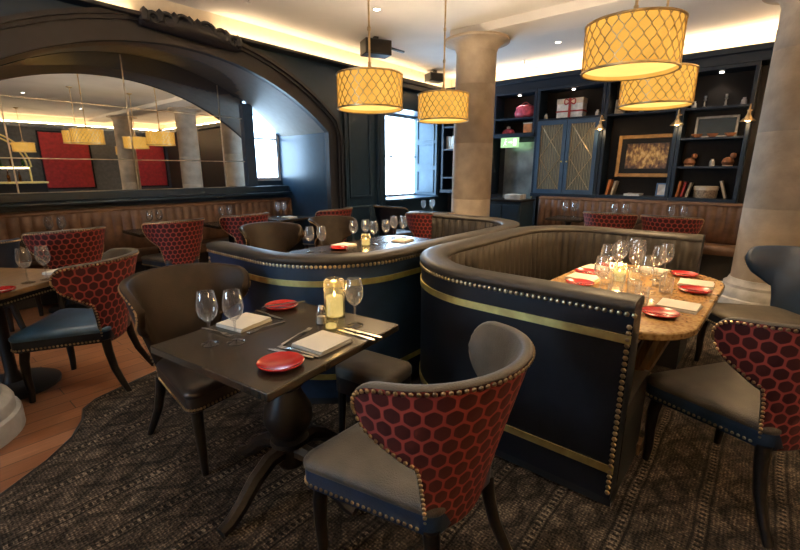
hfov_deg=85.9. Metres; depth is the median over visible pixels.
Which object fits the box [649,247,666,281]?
wine glass
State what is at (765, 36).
trim
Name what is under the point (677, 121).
wall sconce
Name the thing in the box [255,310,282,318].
table knife
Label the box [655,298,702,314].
folded napkin
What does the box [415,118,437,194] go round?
window shutter
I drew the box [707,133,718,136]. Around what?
bowl
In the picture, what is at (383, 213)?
dining chair
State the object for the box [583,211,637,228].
dining chair
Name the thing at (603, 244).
wine glass
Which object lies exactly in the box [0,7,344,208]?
trim
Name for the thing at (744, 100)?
jar
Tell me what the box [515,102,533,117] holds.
handbag
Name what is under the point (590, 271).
plate
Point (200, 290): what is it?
wine glass
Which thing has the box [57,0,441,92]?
trim
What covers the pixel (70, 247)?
dining chair
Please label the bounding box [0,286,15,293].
plate
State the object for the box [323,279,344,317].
candle
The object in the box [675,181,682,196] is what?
book
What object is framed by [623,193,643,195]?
book
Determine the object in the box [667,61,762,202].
bookcase
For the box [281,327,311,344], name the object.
fork
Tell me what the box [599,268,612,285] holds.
water tumbler
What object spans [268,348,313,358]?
table knife
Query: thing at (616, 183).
book
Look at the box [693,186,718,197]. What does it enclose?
basket
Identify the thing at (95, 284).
dining chair
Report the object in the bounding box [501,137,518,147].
exit sign
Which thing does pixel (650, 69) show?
diffuser
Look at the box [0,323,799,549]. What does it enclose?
carpet
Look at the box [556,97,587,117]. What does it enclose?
gift box
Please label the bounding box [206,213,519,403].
booth
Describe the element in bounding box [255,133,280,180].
window
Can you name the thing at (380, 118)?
trim
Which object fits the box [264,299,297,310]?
plate
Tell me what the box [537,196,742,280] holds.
banquette
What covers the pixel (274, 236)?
dining chair
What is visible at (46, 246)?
wine glass
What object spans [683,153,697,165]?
ornament
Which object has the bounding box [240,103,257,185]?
trim
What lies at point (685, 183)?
book
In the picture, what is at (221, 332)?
fork
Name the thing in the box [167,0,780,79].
ceiling
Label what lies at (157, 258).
seat cushion
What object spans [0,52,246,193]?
wall mirror
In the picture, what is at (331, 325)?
tealight holder
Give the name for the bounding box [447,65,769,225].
wall
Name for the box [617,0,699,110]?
pendant lamp
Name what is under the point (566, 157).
cabinet
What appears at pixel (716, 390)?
seat cushion
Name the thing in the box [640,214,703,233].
dining chair
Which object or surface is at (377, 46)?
grille
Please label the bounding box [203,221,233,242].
dining table
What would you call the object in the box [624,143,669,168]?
picture
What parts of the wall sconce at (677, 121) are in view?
lamp shade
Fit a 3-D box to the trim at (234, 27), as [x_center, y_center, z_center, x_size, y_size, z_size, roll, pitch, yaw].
[-2.463,-2.854,4.697,0.013,0.220,10.860,11,18,39]
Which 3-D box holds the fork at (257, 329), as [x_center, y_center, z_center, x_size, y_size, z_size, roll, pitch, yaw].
[-0.598,0.231,1.930,0.022,0.008,0.200,11,17,38]
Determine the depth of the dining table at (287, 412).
1.82 m
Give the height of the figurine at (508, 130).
0.140 m
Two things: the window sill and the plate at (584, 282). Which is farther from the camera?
the window sill
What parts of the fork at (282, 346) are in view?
handle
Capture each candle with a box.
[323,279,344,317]
[362,238,369,244]
[613,262,626,281]
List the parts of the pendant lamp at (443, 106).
lamp shade, rod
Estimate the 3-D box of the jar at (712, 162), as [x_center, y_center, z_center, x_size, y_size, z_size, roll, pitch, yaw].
[4.418,-1.592,6.088,0.066,0.100,0.068,11,18,39]
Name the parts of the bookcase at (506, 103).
panel, shelf, rail, panel, panel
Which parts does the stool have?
leg, seat frame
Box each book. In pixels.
[605,179,613,194]
[610,181,618,194]
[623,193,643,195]
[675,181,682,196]
[680,182,687,196]
[685,182,692,196]
[720,181,726,198]
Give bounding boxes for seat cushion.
[8,308,129,342]
[141,253,198,263]
[155,358,226,399]
[302,235,346,240]
[303,422,491,517]
[335,350,411,384]
[380,229,412,235]
[646,362,781,435]
[711,302,799,324]
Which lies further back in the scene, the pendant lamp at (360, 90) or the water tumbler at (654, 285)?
the pendant lamp at (360, 90)
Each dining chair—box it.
[0,238,25,331]
[8,248,153,402]
[21,226,105,315]
[118,263,250,476]
[141,218,204,269]
[219,212,269,244]
[238,222,302,252]
[302,207,352,248]
[303,321,535,549]
[308,215,357,246]
[373,205,413,236]
[405,212,454,238]
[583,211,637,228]
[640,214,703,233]
[642,317,799,548]
[694,245,799,360]
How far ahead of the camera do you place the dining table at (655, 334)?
2.33 m
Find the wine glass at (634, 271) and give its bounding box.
[631,241,646,272]
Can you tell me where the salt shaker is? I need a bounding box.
[316,305,326,323]
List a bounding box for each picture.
[616,101,622,113]
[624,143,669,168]
[657,184,665,194]
[697,117,736,135]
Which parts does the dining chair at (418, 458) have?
leg, seat frame, leg, backrest, leg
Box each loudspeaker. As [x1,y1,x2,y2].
[360,36,404,58]
[424,70,442,83]
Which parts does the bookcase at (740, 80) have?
panel, shelf, shelf, shelf, rail, panel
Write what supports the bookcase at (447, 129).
attached to the wall at (765, 68)
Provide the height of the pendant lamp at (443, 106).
1.262 m
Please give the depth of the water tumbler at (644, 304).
2.23 m
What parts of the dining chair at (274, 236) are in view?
backrest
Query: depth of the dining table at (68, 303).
4.59 m
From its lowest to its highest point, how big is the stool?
0.474 m
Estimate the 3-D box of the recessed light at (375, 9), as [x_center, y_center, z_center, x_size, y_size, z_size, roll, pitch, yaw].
[-0.263,-3.005,4.869,0.110,0.005,0.110,11,18,39]
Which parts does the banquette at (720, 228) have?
seat, seat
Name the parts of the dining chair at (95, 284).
leg, seat frame, leg, backrest, leg, leg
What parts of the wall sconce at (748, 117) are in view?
lamp shade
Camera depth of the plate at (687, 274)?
2.88 m
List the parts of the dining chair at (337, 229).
backrest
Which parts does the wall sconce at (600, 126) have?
lamp shade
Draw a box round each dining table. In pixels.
[0,268,61,399]
[20,240,90,312]
[122,228,160,252]
[150,302,398,537]
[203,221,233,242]
[268,215,310,251]
[288,235,430,253]
[409,210,445,212]
[545,215,583,224]
[551,263,724,454]
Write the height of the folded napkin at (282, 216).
0.022 m
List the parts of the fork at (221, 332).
handle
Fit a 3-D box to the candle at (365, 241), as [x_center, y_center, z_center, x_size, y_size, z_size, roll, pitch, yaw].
[-0.322,-0.333,4.040,0.090,0.110,0.090,11,18,39]
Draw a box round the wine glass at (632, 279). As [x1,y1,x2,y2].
[627,246,642,280]
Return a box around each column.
[0,382,25,448]
[445,31,509,216]
[718,0,799,305]
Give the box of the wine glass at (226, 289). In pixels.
[222,289,243,344]
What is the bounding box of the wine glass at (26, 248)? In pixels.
[15,248,35,283]
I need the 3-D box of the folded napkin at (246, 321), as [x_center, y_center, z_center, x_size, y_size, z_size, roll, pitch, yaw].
[-0.718,0.213,1.982,0.169,0.022,0.182,8,16,29]
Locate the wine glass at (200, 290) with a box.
[195,290,220,342]
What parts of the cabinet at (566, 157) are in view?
panel, door panel, door, shelf, rail, panel, door, door panel, panel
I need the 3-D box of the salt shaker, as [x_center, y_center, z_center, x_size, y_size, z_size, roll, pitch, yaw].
[-0.363,0.181,1.977,0.051,0.088,0.052,11,18,39]
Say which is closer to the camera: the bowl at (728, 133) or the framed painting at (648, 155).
the bowl at (728, 133)
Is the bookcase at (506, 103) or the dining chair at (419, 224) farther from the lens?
the bookcase at (506, 103)
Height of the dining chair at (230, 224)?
0.923 m
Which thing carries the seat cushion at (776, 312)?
on the dining chair at (778, 266)
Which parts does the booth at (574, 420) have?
seat, seat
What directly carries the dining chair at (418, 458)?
on the carpet
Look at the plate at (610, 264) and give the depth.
3.16 m
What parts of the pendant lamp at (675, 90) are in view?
lamp shade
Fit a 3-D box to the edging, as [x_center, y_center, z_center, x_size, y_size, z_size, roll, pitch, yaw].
[-1.604,0.796,2.806,0.683,0.014,7.017,7,15,26]
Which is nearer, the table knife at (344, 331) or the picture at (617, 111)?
the table knife at (344, 331)
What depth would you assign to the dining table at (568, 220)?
6.41 m
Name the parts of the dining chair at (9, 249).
leg, backrest, leg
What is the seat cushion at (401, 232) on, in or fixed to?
on the dining chair at (383, 213)
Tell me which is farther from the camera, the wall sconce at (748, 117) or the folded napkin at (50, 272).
the wall sconce at (748, 117)
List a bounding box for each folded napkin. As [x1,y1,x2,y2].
[42,268,58,274]
[216,312,271,332]
[281,216,296,217]
[291,330,351,356]
[331,242,356,246]
[391,238,412,242]
[564,272,602,281]
[581,264,615,273]
[634,266,670,274]
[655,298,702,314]
[677,278,714,289]
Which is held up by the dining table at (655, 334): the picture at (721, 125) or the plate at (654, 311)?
the plate at (654, 311)
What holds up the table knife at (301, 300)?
on the plate at (292, 305)
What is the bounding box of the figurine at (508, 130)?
[502,126,513,133]
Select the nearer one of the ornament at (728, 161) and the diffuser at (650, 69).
the diffuser at (650, 69)
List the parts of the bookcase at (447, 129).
panel, panel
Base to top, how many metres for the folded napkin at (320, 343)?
0.022 m
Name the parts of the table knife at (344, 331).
blade, handle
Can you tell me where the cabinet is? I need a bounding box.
[490,197,534,226]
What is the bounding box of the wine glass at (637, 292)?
[636,254,654,294]
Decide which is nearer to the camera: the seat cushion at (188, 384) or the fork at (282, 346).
the fork at (282, 346)
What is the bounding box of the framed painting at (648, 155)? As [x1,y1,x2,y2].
[614,133,672,176]
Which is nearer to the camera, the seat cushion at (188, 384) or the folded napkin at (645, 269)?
the seat cushion at (188, 384)
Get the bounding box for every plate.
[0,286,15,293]
[256,351,303,371]
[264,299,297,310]
[330,245,347,249]
[565,278,594,285]
[574,268,599,274]
[600,262,625,268]
[642,306,680,318]
[670,270,698,277]
[678,285,711,293]
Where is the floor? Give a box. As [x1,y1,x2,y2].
[0,280,719,492]
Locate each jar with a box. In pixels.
[709,159,714,165]
[741,97,746,103]
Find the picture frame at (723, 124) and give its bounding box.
[693,114,740,137]
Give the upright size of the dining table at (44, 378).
0.750 m
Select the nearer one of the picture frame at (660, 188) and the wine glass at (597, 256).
the wine glass at (597, 256)
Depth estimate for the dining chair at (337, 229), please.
5.25 m
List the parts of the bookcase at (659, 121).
panel, rail, shelf, panel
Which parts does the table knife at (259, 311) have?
blade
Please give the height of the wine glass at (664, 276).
0.222 m
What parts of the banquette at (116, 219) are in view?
seat, seat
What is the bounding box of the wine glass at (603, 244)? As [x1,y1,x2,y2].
[600,244,614,278]
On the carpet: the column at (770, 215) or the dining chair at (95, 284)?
the column at (770, 215)
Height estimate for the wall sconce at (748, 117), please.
0.227 m
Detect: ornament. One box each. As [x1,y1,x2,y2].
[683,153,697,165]
[721,153,736,165]
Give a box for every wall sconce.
[594,115,605,129]
[670,109,683,125]
[739,104,755,121]
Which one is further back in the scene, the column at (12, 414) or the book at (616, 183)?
the book at (616, 183)
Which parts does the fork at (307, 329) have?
handle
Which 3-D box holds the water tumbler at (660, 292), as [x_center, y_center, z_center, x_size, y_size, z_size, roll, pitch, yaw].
[1.524,0.057,2.460,0.071,0.100,0.072,2,14,7]
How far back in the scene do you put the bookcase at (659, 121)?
6.79 m
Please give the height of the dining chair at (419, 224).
0.923 m
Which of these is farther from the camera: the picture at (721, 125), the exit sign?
the exit sign
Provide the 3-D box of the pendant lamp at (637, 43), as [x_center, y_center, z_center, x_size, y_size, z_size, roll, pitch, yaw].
[1.398,-1.814,2.489,0.549,1.192,0.549,7,16,28]
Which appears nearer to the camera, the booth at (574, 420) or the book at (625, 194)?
the booth at (574, 420)
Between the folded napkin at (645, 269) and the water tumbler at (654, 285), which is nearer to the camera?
the water tumbler at (654, 285)
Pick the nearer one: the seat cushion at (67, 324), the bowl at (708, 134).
the seat cushion at (67, 324)
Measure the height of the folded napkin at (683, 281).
0.022 m
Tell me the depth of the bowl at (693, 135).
6.05 m
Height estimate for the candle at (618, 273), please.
0.120 m
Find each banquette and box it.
[0,197,305,309]
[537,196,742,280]
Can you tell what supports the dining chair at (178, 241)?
on the floor
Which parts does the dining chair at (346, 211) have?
seat frame, backrest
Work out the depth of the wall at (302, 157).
6.88 m
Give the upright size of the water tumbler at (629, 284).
0.100 m
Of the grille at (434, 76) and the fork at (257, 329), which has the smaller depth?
the fork at (257, 329)
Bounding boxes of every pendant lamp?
[336,0,402,113]
[417,0,469,123]
[580,0,688,81]
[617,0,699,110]
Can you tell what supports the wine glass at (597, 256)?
on the dining table at (655, 334)
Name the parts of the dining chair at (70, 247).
leg, leg, backrest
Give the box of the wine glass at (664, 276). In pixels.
[658,245,673,277]
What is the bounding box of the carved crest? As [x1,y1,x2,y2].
[138,6,242,52]
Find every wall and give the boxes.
[0,0,447,247]
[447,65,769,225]
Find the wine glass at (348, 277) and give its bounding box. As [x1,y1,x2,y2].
[345,277,362,326]
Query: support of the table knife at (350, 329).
on the dining table at (287, 412)
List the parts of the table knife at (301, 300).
handle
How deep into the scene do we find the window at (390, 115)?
8.70 m
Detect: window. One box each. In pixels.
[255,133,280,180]
[385,113,416,196]
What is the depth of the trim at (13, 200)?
5.47 m
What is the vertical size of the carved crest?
0.253 m
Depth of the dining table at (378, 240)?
3.99 m
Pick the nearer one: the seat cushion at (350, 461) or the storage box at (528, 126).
the seat cushion at (350, 461)
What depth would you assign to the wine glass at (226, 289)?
1.73 m
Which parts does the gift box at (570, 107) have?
lid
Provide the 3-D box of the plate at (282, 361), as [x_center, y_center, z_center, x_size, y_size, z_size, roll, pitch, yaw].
[-0.431,0.319,1.554,0.168,0.021,0.168,11,18,39]
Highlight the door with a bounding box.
[498,138,536,225]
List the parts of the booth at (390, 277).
panel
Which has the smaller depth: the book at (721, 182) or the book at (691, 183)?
the book at (721, 182)
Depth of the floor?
2.89 m
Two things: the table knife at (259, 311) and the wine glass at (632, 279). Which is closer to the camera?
the table knife at (259, 311)
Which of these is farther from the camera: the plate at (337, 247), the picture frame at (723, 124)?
the picture frame at (723, 124)
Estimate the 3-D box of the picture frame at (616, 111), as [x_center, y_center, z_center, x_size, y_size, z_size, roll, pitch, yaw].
[3.482,-2.649,6.796,0.150,0.242,0.071,11,18,39]
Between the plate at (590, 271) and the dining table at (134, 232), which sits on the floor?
the dining table at (134, 232)
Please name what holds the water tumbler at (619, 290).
on the dining table at (655, 334)
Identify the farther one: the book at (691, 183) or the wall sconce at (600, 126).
the wall sconce at (600, 126)
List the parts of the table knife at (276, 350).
blade, handle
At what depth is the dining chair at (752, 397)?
1.71 m
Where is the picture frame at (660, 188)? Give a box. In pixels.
[655,183,665,196]
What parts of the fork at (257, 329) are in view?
handle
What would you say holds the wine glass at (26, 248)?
on the dining table at (44, 378)
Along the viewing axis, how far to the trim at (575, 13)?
4.89 m
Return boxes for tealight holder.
[323,320,338,328]
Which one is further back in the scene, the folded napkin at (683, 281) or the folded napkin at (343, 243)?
the folded napkin at (343, 243)
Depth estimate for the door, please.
8.09 m
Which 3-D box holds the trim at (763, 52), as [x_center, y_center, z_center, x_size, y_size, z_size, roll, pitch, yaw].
[5.284,-2.727,5.064,11.460,0.200,0.400,11,18,39]
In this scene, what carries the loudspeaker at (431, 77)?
attached to the ceiling
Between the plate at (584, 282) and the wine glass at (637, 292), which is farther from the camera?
the plate at (584, 282)
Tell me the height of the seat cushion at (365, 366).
0.074 m
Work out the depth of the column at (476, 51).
5.73 m
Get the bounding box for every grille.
[367,38,390,53]
[431,73,442,80]
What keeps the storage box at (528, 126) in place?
on the bookcase at (506, 103)
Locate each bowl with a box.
[691,134,702,137]
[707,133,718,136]
[725,132,736,135]
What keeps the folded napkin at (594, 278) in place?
on the dining table at (655, 334)
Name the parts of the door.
mirror panel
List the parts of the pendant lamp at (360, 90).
rod, lamp shade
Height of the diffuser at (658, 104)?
0.008 m
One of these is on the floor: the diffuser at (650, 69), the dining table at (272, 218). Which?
the dining table at (272, 218)
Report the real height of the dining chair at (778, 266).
0.923 m
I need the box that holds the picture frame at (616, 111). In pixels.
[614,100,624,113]
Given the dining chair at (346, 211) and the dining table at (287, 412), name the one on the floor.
the dining chair at (346, 211)
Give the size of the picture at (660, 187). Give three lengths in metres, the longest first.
0.160 x 0.100 x 0.010 m
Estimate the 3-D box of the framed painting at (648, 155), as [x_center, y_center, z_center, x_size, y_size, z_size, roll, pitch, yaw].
[3.825,-1.847,6.676,0.840,0.640,0.095,11,18,39]
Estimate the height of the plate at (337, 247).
0.021 m
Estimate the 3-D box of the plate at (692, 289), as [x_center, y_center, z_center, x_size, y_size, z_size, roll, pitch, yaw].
[1.710,0.089,2.495,0.168,0.021,0.168,11,18,39]
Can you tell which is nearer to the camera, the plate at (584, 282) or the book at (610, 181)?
the plate at (584, 282)
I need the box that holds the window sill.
[386,195,439,201]
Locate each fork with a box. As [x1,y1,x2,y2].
[201,327,232,335]
[246,321,285,332]
[277,345,318,357]
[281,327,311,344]
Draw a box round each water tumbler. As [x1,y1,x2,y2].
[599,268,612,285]
[611,274,625,291]
[627,270,641,286]
[634,285,649,306]
[652,271,666,287]
[659,276,674,294]
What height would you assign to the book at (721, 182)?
0.247 m
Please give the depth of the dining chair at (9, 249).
3.55 m
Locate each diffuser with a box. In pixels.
[341,105,396,110]
[424,119,462,120]
[585,62,675,76]
[623,102,687,107]
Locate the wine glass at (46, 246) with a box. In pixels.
[34,246,50,280]
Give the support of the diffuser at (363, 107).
attached to the pendant lamp at (360, 90)
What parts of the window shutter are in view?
panel moulding, panel moulding, panel moulding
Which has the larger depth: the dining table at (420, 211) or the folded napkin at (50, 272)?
the dining table at (420, 211)
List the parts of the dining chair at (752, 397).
leg, seat frame, leg, backrest, leg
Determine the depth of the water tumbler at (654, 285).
2.61 m
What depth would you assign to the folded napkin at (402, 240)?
4.26 m
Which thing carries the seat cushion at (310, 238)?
on the dining chair at (346, 211)
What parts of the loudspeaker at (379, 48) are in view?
arm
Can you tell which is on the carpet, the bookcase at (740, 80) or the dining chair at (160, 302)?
the dining chair at (160, 302)
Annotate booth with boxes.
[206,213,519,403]
[419,225,705,506]
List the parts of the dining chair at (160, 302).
backrest, leg, seat frame, leg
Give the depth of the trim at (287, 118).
6.06 m
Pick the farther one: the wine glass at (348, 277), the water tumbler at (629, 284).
the water tumbler at (629, 284)
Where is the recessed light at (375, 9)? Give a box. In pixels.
[372,8,381,11]
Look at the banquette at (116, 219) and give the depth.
5.43 m
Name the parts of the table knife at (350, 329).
blade, handle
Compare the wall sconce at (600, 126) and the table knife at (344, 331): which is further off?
the wall sconce at (600, 126)
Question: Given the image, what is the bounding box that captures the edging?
[0,371,155,495]
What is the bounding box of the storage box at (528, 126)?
[523,122,532,132]
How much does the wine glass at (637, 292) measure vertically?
0.222 m
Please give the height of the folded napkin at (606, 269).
0.022 m
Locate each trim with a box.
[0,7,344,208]
[0,42,324,135]
[0,185,291,207]
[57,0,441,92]
[97,0,450,87]
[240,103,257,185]
[342,112,385,241]
[446,41,774,92]
[450,0,704,39]
[450,29,776,87]
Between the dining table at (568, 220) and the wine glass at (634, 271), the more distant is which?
the dining table at (568, 220)
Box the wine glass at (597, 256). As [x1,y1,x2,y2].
[594,256,609,285]
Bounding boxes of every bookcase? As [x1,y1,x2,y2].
[440,124,500,193]
[493,88,537,138]
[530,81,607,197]
[595,81,680,200]
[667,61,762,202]
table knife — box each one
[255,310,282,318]
[262,300,304,306]
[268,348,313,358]
[336,329,374,340]
[343,328,381,338]
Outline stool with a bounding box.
[335,350,411,432]
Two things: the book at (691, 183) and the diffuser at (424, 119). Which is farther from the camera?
the book at (691, 183)

